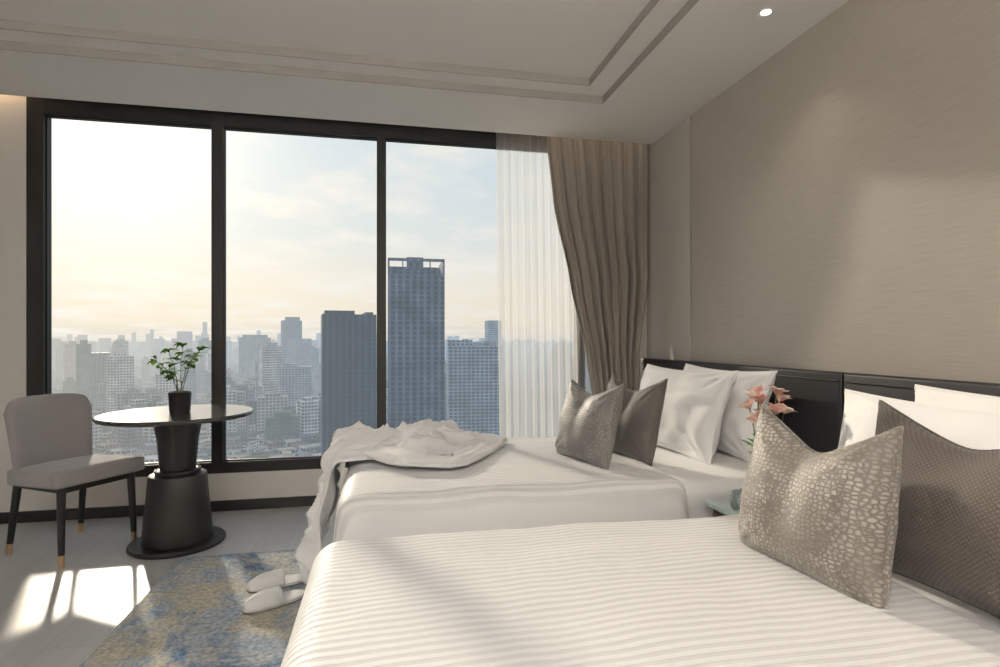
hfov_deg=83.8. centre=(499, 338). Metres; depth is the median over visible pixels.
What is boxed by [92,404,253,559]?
pedestal table
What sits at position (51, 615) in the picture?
floor
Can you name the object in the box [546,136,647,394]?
curtain
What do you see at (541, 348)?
sheer curtain
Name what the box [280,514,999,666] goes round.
bed
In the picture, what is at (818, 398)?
headboard
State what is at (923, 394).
pillow
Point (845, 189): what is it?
panel
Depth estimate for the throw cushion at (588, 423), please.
2.44 m
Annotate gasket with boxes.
[46,115,495,464]
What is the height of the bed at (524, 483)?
0.637 m
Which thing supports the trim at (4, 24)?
attached to the ceiling
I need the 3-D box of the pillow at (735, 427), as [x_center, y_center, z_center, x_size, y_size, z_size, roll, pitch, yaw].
[1.144,0.366,2.963,0.326,0.496,0.805,0,0,-12]
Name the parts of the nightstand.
drawer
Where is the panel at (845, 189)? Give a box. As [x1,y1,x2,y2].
[691,0,999,382]
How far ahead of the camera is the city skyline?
552.07 m
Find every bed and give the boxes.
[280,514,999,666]
[333,437,748,542]
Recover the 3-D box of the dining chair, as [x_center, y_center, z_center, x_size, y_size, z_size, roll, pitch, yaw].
[-2.397,0.746,3.124,0.517,0.853,0.486,0,0,20]
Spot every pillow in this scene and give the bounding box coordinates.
[639,364,738,464]
[684,363,777,462]
[838,389,999,449]
[914,384,999,413]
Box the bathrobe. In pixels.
[293,418,507,583]
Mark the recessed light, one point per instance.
(768, 11)
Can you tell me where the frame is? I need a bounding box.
[26,97,495,476]
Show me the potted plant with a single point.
(179, 401)
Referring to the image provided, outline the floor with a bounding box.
[0,506,336,666]
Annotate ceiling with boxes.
[0,0,847,143]
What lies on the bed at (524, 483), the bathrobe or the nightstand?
the bathrobe
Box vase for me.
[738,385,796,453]
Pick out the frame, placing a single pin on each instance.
(37, 108)
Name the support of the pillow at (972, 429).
on the bed at (682, 592)
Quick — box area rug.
[79,547,324,666]
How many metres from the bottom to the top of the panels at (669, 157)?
2.840 m
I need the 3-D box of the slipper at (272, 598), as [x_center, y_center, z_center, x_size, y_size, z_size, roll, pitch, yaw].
[-0.982,1.120,2.432,0.270,0.072,0.116,0,0,-40]
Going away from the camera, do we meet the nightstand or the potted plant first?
the nightstand
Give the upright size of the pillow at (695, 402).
0.515 m
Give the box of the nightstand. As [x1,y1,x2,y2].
[706,499,740,516]
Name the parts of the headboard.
leather panel, leather panel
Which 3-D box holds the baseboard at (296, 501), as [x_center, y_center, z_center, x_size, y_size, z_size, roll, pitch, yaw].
[-1.128,1.135,3.946,4.688,0.070,0.014,0,0,-12]
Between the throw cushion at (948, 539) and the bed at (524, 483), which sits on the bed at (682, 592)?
the throw cushion at (948, 539)
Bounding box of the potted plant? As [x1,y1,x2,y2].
[148,342,209,412]
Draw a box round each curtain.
[496,132,591,436]
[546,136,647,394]
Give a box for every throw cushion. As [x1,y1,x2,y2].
[555,379,624,468]
[607,374,667,466]
[738,404,903,609]
[875,399,999,618]
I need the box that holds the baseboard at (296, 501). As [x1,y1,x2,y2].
[0,494,340,523]
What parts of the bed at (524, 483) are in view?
mattress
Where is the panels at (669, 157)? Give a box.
[647,116,690,360]
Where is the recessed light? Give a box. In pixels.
[756,7,775,17]
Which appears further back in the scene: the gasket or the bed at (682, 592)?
the gasket
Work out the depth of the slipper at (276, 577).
2.57 m
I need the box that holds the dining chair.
[3,393,144,567]
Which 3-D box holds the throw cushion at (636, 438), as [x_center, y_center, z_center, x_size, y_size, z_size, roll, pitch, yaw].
[0.615,0.369,2.638,0.246,0.427,0.387,0,0,-28]
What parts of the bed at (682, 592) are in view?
mattress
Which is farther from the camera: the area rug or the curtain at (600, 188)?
the curtain at (600, 188)
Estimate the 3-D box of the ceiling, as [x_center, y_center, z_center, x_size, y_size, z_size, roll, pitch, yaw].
[-0.486,-1.670,0.870,4.900,0.300,6.700,0,0,-12]
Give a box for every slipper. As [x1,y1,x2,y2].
[242,585,304,614]
[247,568,303,593]
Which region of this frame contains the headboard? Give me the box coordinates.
[640,358,999,452]
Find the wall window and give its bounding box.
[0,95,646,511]
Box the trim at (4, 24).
[0,0,698,103]
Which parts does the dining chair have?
leg, backrest, leg, seat, leg, leg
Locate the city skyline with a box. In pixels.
[52,257,498,461]
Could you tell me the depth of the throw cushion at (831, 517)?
1.20 m

